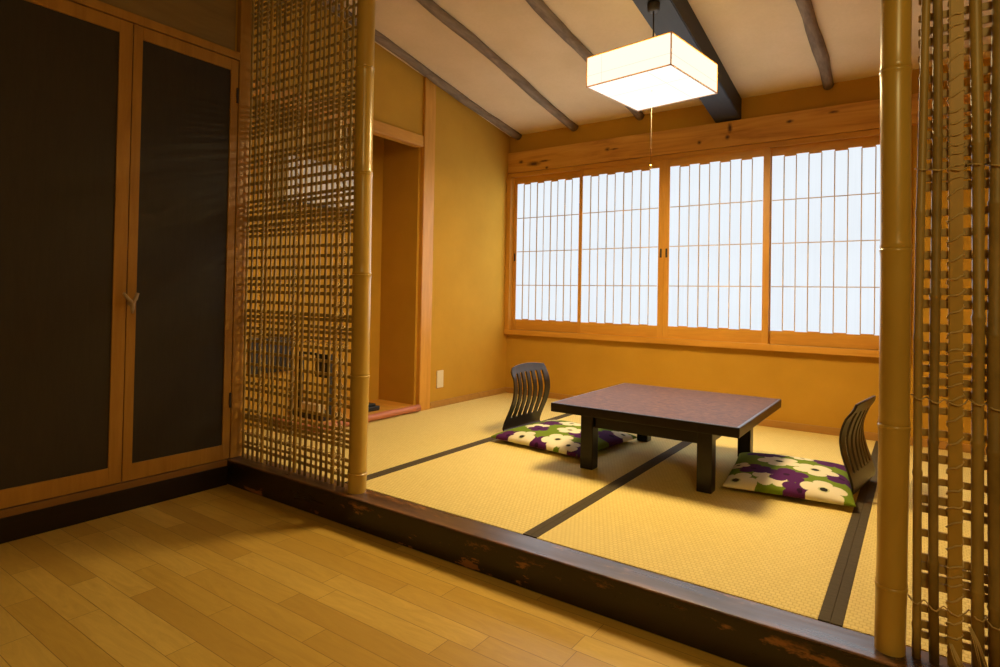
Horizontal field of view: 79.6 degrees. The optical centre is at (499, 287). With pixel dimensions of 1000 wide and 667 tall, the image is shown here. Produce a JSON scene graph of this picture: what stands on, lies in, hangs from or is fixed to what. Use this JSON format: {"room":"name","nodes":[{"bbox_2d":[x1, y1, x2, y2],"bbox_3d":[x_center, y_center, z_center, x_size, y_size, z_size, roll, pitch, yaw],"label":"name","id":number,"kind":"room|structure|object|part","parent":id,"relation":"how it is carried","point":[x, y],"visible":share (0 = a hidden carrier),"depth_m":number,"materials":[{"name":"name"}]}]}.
{"room":"traditional dwelling","nodes":[
{"label":"traditional dwelling","id":0,"kind":"room"},
{"bbox_2d":[98,0,235,50],"bbox_3d":[-2.308,-1.527,1.659,0.104,0.637,3.318,1,-1,35],"label":"wall","id":1,"kind":"structure","parent":0,"point":[214,21],"depth_m":2.82,"materials":[{"name":"brown wood"}]},
{"bbox_2d":[235,0,254,453],"bbox_3d":[-1.509,-0.422,3.170,0.471,2.778,0.116,1,-1,35],"label":"wall partition","id":2,"kind":"structure","parent":0,"point":[236,0],"depth_m":3.07,"materials":[{"name":"paint"}]},
{"bbox_2d":[0,484,746,666],"bbox_3d":[-0.625,0.980,0.423,4.316,0.066,3.337,1,-1,35],"label":"floor","id":3,"kind":"structure","parent":0,"point":[227,575],"depth_m":1.83,"materials":[{"name":"brown wood"}]},
{"bbox_2d":[226,454,970,666],"bbox_3d":[0.128,0.920,1.986,3.583,0.121,0.116,1,-1,35],"label":"beam","id":4,"kind":"structure","parent":3,"relation":"on","point":[748,633],"depth_m":1.83,"materials":[{"name":"brown wood"}]},
{"bbox_2d":[229,0,251,457],"bbox_3d":[-1.304,-0.461,3.018,0.035,2.613,0.065,1,-1,35],"label":"post","id":5,"kind":"object","parent":4,"relation":"on","point":[244,19],"visible":0.82,"depth_m":3.00,"materials":[{"name":"brown wood"}]},
{"bbox_2d":[241,0,356,486],"bbox_3d":[-0.942,-0.453,2.792,0.813,2.605,0.033,1,-1,35],"label":"lattice","id":6,"kind":"object","parent":4,"relation":"on","point":[269,9],"visible":0.95,"depth_m":2.77,"materials":[{"name":"brown wood"}]},
{"bbox_2d":[347,0,375,493],"bbox_3d":[-0.577,-0.455,2.530,0.089,2.618,0.091,1,-1,-19],"label":"bamboo pole","id":7,"kind":"object","parent":4,"relation":"on","point":[357,472],"visible":1,"depth_m":2.50,"materials":[{"name":"brown wood"}]},
{"bbox_2d":[874,0,912,657],"bbox_3d":[0.960,-0.442,1.450,0.075,2.618,0.069,1,-1,35],"label":"bamboo pole","id":8,"kind":"object","parent":4,"relation":"on","point":[895,75],"visible":1,"depth_m":1.42,"materials":[{"name":"brown wood"}]},
{"bbox_2d":[908,0,999,666],"bbox_3d":[1.301,-0.433,1.204,0.781,2.605,0.056,1,-1,35],"label":"lattice","id":9,"kind":"object","parent":4,"relation":"on","point":[953,566],"visible":1,"depth_m":1.37,"materials":[{"name":"brown wood"}]},
{"bbox_2d":[245,0,509,429],"bbox_3d":[-0.842,-0.413,4.277,0.456,2.670,2.530,1,-1,35],"label":"wall","id":10,"kind":"structure","parent":0,"point":[468,338],"depth_m":4.43,"materials":[{"name":"paint"}]},
{"bbox_2d":[251,337,290,373],"bbox_3d":[-1.415,0.414,3.691,0.036,0.216,0.282,1,-1,35],"label":"television","id":11,"kind":"object","parent":10,"relation":"attached to","point":[257,344],"visible":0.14,"depth_m":3.67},
{"bbox_2d":[272,155,353,210],"bbox_3d":[-1.171,-0.666,3.913,0.164,0.282,0.614,1,-1,35],"label":"air conditioner","id":12,"kind":"object","parent":10,"relation":"attached to","point":[309,160],"visible":0.07,"depth_m":3.77,"materials":[{"name":"white plastic"}]},
{"bbox_2d":[253,79,423,147],"bbox_3d":[-0.967,-1.054,3.719,0.070,0.077,1.378,1,-1,35],"label":"trim","id":13,"kind":"structure","parent":10,"relation":"attached to","point":[380,129],"depth_m":3.96,"materials":[{"name":"brown wood"}]},
{"bbox_2d":[436,370,443,387],"bbox_3d":[-0.446,0.679,4.450,0.008,0.128,0.071,1,-1,35],"label":"wall outlet","id":14,"kind":"object","parent":10,"relation":"attached to","point":[439,381],"visible":1,"depth_m":4.44,"materials":[{"name":"beige plastic"}]},
{"bbox_2d":[430,387,505,408],"bbox_3d":[-0.228,0.867,4.756,0.017,0.046,0.986,1,-1,35],"label":"baseboard","id":15,"kind":"structure","parent":10,"relation":"attached to","point":[444,402],"depth_m":4.69,"materials":[{"name":"brown wood"}]},
{"bbox_2d":[322,0,991,136],"bbox_3d":[0.709,-1.560,3.229,4.399,0.508,2.712,1,-1,35],"label":"ceiling","id":16,"kind":"structure","parent":0,"point":[763,46],"depth_m":3.59,"materials":[{"name":"plaster"}]},
{"bbox_2d":[318,0,521,139],"bbox_3d":[-0.568,-1.516,4.120,0.090,0.452,2.526,1,-1,35],"label":"rafter","id":17,"kind":"object","parent":16,"relation":"attached to","point":[380,38],"visible":0.86,"depth_m":4.27,"materials":[{"name":"brown wood"}]},
{"bbox_2d":[416,0,577,130],"bbox_3d":[-0.119,-1.511,3.805,0.084,0.455,2.526,1,-1,35],"label":"rafter","id":18,"kind":"object","parent":16,"relation":"attached to","point":[431,6],"visible":1,"depth_m":3.88,"materials":[{"name":"brown wood"}]},
{"bbox_2d":[526,0,643,119],"bbox_3d":[0.343,-1.509,3.481,0.091,0.451,2.525,1,-1,35],"label":"rafter","id":19,"kind":"object","parent":16,"relation":"attached to","point":[538,6],"visible":0.53,"depth_m":3.48,"materials":[{"name":"brown wood"}]},
{"bbox_2d":[633,0,741,122],"bbox_3d":[0.861,-1.451,3.116,0.172,0.556,2.516,1,-1,35],"label":"ceiling beam","id":20,"kind":"structure","parent":16,"relation":"attached to","point":[678,17],"depth_m":3.29,"materials":[{"name":"black wood"}]},
{"bbox_2d":[586,0,717,168],"bbox_3d":[0.755,-0.998,2.970,0.451,0.824,0.493,0,-1,43],"label":"pendant lantern","id":21,"kind":"object","parent":20,"relation":"hanging from","point":[663,69],"visible":1,"depth_m":2.86,"materials":[{"name":"white paper"}]},
{"bbox_3d":[0.756,-1.050,2.971,0.451,0.149,0.493,0,-1,43],"label":"wooden frame","id":22,"kind":"part","parent":21,"relation":"part of","materials":[{"name":"brown wood"}]},
{"bbox_2d":[795,0,833,89],"bbox_3d":[1.357,-1.501,2.768,0.090,0.449,2.524,1,-1,35],"label":"rafter","id":23,"kind":"object","parent":16,"relation":"attached to","point":[814,35],"visible":1,"depth_m":3.32,"materials":[{"name":"brown wood"}]},
{"bbox_2d":[506,57,990,446],"bbox_3d":[1.435,-0.207,4.280,4.266,2.341,0.100,1,-1,35],"label":"wall","id":24,"kind":"structure","parent":0,"point":[812,389],"depth_m":3.99,"materials":[{"name":"paint"}]},
{"bbox_2d":[504,129,879,357],"bbox_3d":[1.240,-0.279,4.361,2.854,1.375,0.095,1,-1,35],"label":"window","id":25,"kind":"structure","parent":24,"relation":"in","point":[508,329],"depth_m":4.36,"materials":[{"name":"brown wood"}]},
{"bbox_2d":[512,171,579,332],"bbox_3d":[0.393,-0.291,4.978,0.674,1.302,0.026,1,-1,35],"label":"shoji panel","id":26,"kind":"object","parent":25,"relation":"attached to","point":[546,207],"visible":0.9,"depth_m":4.97,"materials":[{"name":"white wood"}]},
{"bbox_3d":[0.381,0.314,4.972,0.595,0.093,0.020,1,-1,35],"label":"rail","id":27,"kind":"part","parent":26,"relation":"part of","materials":[{"name":"brown wood"}]},
{"bbox_3d":[0.404,-0.908,4.989,0.595,0.066,0.020,1,-1,35],"label":"rail","id":28,"kind":"part","parent":26,"relation":"part of","materials":[{"name":"brown wood"}]},
{"bbox_2d":[577,160,664,337],"bbox_3d":[0.914,-0.286,4.578,0.696,1.302,0.026,1,-1,35],"label":"shoji panel","id":29,"kind":"object","parent":25,"relation":"attached to","point":[621,246],"visible":1,"depth_m":4.56,"materials":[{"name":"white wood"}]},
{"bbox_3d":[0.899,0.318,4.574,0.622,0.093,0.020,1,-1,35],"label":"rail","id":30,"kind":"part","parent":29,"relation":"part of","materials":[{"name":"brown wood"}]},
{"bbox_3d":[0.922,-0.904,4.590,0.622,0.066,0.020,1,-1,35],"label":"rail","id":31,"kind":"part","parent":29,"relation":"part of","materials":[{"name":"brown wood"}]},
{"bbox_3d":[1.223,0.388,4.346,2.854,0.042,0.079,1,-1,35],"label":"sill","id":32,"kind":"part","parent":25,"relation":"part of","materials":[{"name":"brown wood"}]},
{"bbox_2d":[662,147,770,343],"bbox_3d":[1.491,-0.281,4.173,0.715,1.302,0.026,1,-1,35],"label":"shoji panel","id":33,"kind":"object","parent":25,"relation":"attached to","point":[716,273],"visible":1,"depth_m":4.15,"materials":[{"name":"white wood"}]},
{"bbox_3d":[1.481,0.323,4.165,0.632,0.093,0.020,1,-1,35],"label":"rail","id":34,"kind":"part","parent":33,"relation":"part of","materials":[{"name":"brown wood"}]},
{"bbox_3d":[1.503,-0.899,4.182,0.632,0.066,0.020,1,-1,35],"label":"rail","id":35,"kind":"part","parent":33,"relation":"part of","materials":[{"name":"brown wood"}]},
{"bbox_2d":[769,136,879,349],"bbox_3d":[2.075,-0.276,3.797,0.740,1.302,0.026,1,-1,35],"label":"shoji panel","id":36,"kind":"object","parent":25,"relation":"attached to","point":[824,283],"visible":0.8,"depth_m":3.79,"materials":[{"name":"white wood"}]},
{"bbox_3d":[2.064,0.329,3.790,0.658,0.093,0.020,1,-1,35],"label":"rail","id":37,"kind":"part","parent":36,"relation":"part of","materials":[{"name":"brown wood"}]},
{"bbox_3d":[2.087,-0.894,3.807,0.658,0.066,0.020,1,-1,35],"label":"rail","id":38,"kind":"part","parent":36,"relation":"part of","materials":[{"name":"brown wood"}]},
{"bbox_2d":[506,387,986,454],"bbox_3d":[1.558,0.891,4.094,3.669,0.046,0.017,1,-1,35],"label":"baseboard","id":39,"kind":"structure","parent":24,"relation":"attached to","point":[768,423],"depth_m":3.80,"materials":[{"name":"brown wood"}]},
{"bbox_2d":[508,91,989,173],"bbox_3d":[1.584,-1.055,4.120,3.684,0.176,0.029,1,-1,35],"label":"wooden beam","id":40,"kind":"structure","parent":24,"relation":"attached to","point":[865,115],"depth_m":4.15,"materials":[{"name":"brown wood"}]},
{"bbox_3d":[0.674,0.994,3.212,4.399,0.116,2.555,1,-1,35],"label":"floor","id":41,"kind":"structure","parent":0,"visible":0},
{"bbox_2d":[245,426,307,445],"bbox_3d":[-1.405,0.874,3.419,0.374,0.046,0.463,1,-1,35],"label":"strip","id":42,"kind":"object","parent":41,"relation":"on","point":[269,426],"visible":0.17,"depth_m":3.46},
{"bbox_2d":[269,399,420,432],"bbox_3d":[-0.992,0.839,3.964,0.424,0.054,0.924,1,-1,35],"label":"platform","id":43,"kind":"object","parent":41,"relation":"on","point":[388,409],"visible":0.44,"depth_m":4.03,"materials":[{"name":"brown wood"}]},
{"bbox_2d":[292,351,337,420],"bbox_3d":[-1.168,0.613,3.786,0.320,0.402,0.133,1,-1,35],"label":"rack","id":44,"kind":"object","parent":43,"relation":"on","point":[304,352],"visible":0.33,"depth_m":3.74,"materials":[{"name":"brown wood"}]},
{"bbox_2d":[302,402,324,412],"bbox_3d":[-1.171,0.750,3.736,0.191,0.055,0.046,1,-1,35],"label":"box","id":45,"kind":"object","parent":44,"relation":"on","point":[303,403],"visible":0.32,"depth_m":3.70,"materials":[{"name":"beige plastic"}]},
{"bbox_3d":[-1.171,0.796,3.783,0.320,0.035,0.133,1,-1,35],"label":"board","id":46,"kind":"part","parent":44,"relation":"part of","materials":[{"name":"brown wood"}]},
{"bbox_3d":[-1.110,0.489,3.749,0.124,0.145,0.015,1,-1,35],"label":"panel","id":47,"kind":"part","parent":44,"relation":"part of","materials":[{"name":"brown wood"}]},
{"bbox_2d":[368,402,379,411],"bbox_3d":[-0.894,0.798,4.009,0.116,0.046,0.141,1,-1,35],"label":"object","id":48,"kind":"object","parent":43,"relation":"on","point":[371,407],"visible":0.28,"depth_m":3.99,"materials":[{"name":"black"}]},
{"bbox_2d":[245,393,567,483],"bbox_3d":[-0.305,0.899,3.887,0.888,0.047,2.494,1,-1,35],"label":"mat","id":49,"kind":"object","parent":41,"relation":"on","point":[402,440],"visible":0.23,"depth_m":3.60,"materials":[{"name":"yellow wicker"}]},
{"bbox_2d":[416,77,435,410],"bbox_3d":[-0.559,-0.314,4.341,0.101,2.384,0.116,1,-1,35],"label":"wooden post","id":50,"kind":"object","parent":41,"relation":"on","point":[427,168],"visible":0.53,"depth_m":4.29,"materials":[{"name":"brown wood"}]},
{"bbox_2d":[366,414,685,536],"bbox_3d":[0.439,0.906,3.365,0.928,0.047,2.494,1,-1,35],"label":"mat","id":51,"kind":"object","parent":41,"relation":"on","point":[514,487],"visible":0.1,"depth_m":2.71,"materials":[{"name":"yellow wicker"}]},
{"bbox_2d":[502,362,549,430],"bbox_3d":[0.300,0.671,3.592,0.412,0.409,0.394,0,-1,37],"label":"chair","id":52,"kind":"object","parent":51,"relation":"on","point":[525,418],"visible":0.73,"depth_m":3.69,"materials":[{"name":"brown wood"}]},
{"bbox_2d":[491,420,636,457],"bbox_3d":[0.369,0.837,3.432,0.606,0.064,0.598,0,-1,41],"label":"floor cushion","id":53,"kind":"object","parent":51,"relation":"on","point":[559,436],"visible":0.82,"depth_m":3.31,"materials":[{"name":"fabric"}]},
{"bbox_2d":[551,383,780,493],"bbox_3d":[0.853,0.727,3.011,0.872,0.318,0.884,1,-1,35],"label":"table","id":54,"kind":"object","parent":51,"relation":"on","point":[701,418],"visible":0.98,"depth_m":2.81,"materials":[{"name":"brown wood"}]},
{"bbox_3d":[0.435,0.740,2.920,0.065,0.274,0.065,1,-1,35],"label":"leg","id":55,"kind":"part","parent":54,"relation":"part of","materials":[{"name":"black paint"}]},
{"bbox_3d":[0.843,0.755,3.501,0.065,0.274,0.065,1,-1,35],"label":"leg","id":56,"kind":"part","parent":54,"relation":"part of","materials":[{"name":"black paint"}]},
{"bbox_3d":[0.894,0.744,2.598,0.065,0.274,0.065,1,-1,35],"label":"leg","id":57,"kind":"part","parent":54,"relation":"part of","materials":[{"name":"black paint"}]},
{"bbox_3d":[1.301,0.759,3.179,0.065,0.274,0.065,1,-1,35],"label":"leg","id":58,"kind":"part","parent":54,"relation":"part of","materials":[{"name":"black paint"}]},
{"bbox_2d":[530,425,877,623],"bbox_3d":[1.194,0.912,2.834,0.917,0.047,2.494,1,-1,35],"label":"mat","id":59,"kind":"object","parent":41,"relation":"on","point":[790,554],"visible":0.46,"depth_m":2.16,"materials":[{"name":"yellow wicker"}]},
{"bbox_2d":[723,452,855,506],"bbox_3d":[1.324,0.845,2.741,0.498,0.064,0.614,1,-1,28],"label":"floor cushion","id":60,"kind":"object","parent":59,"relation":"on","point":[784,475],"visible":0.97,"depth_m":2.59,"materials":[{"name":"fabric"}]},
{"bbox_2d":[839,395,875,494],"bbox_3d":[1.461,0.686,2.772,0.447,0.415,0.397,0,-1,43],"label":"chair","id":61,"kind":"object","parent":59,"relation":"on","point":[857,459],"visible":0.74,"depth_m":2.59,"materials":[{"name":"brown wood"}]},
{"bbox_2d":[830,445,987,665],"bbox_3d":[1.958,0.919,2.299,0.948,0.047,2.494,1,-1,35],"label":"mat","id":62,"kind":"object","parent":41,"relation":"on","point":[854,609],"visible":0.35,"depth_m":1.89,"materials":[{"name":"yellow wicker"}]},
{"bbox_3d":[-2.619,-0.149,1.233,0.104,2.141,2.322,1,-1,35],"label":"wall","id":63,"kind":"structure","parent":0,"visible":0},
{"bbox_2d":[0,459,226,518],"bbox_3d":[-2.309,0.824,1.599,0.040,0.029,3.320,1,-1,35],"label":"trim","id":64,"kind":"structure","parent":63,"relation":"attached to","point":[32,506],"depth_m":2.51,"materials":[{"name":"brown wood"}]},
{"bbox_2d":[0,466,227,543],"bbox_3d":[-2.307,0.885,1.596,0.046,0.093,3.320,1,-1,35],"label":"baseboard","id":65,"kind":"structure","parent":63,"relation":"attached to","point":[15,527],"depth_m":2.50,"materials":[{"name":"black wood"}]},
{"bbox_2d":[0,0,239,508],"bbox_3d":[-1.791,-0.176,2.692,0.530,2.015,1.013,1,-1,35],"label":"closet","id":66,"kind":"object","parent":63,"relation":"attached to","point":[118,127],"visible":1,"depth_m":2.52,"materials":[{"name":"brown wood"}]},
{"bbox_3d":[-1.760,-0.167,2.376,0.018,1.850,0.412,1,-1,35],"label":"panel","id":67,"kind":"part","parent":66,"relation":"part of","materials":[{"name":"black wood"}]},
{"bbox_3d":[-1.759,-0.159,2.376,0.030,1.972,0.508,1,-1,35],"label":"door","id":68,"kind":"part","parent":66,"relation":"part of","materials":[{"name":"brown wood"}]},
{"bbox_3d":[-1.585,0.065,2.564,0.043,0.090,0.066,1,-1,35],"label":"twig handle","id":69,"kind":"part","parent":66,"relation":"part of","materials":[{"name":"brown wood"}]},
{"bbox_3d":[-1.601,-1.163,2.584,0.037,0.038,1.013,1,-1,35],"label":"trim","id":70,"kind":"part","parent":66,"relation":"part of","materials":[{"name":"brown wood"}]},
{"bbox_3d":[-1.471,-0.149,2.785,0.030,1.972,0.485,1,-1,35],"label":"door","id":71,"kind":"part","parent":66,"relation":"part of","materials":[{"name":"brown wood"}]},
{"bbox_3d":[-1.472,-0.156,2.786,0.018,1.850,0.415,1,-1,35],"label":"panel","id":72,"kind":"part","parent":66,"relation":"part of","materials":[{"name":"black wood"}]}
]}

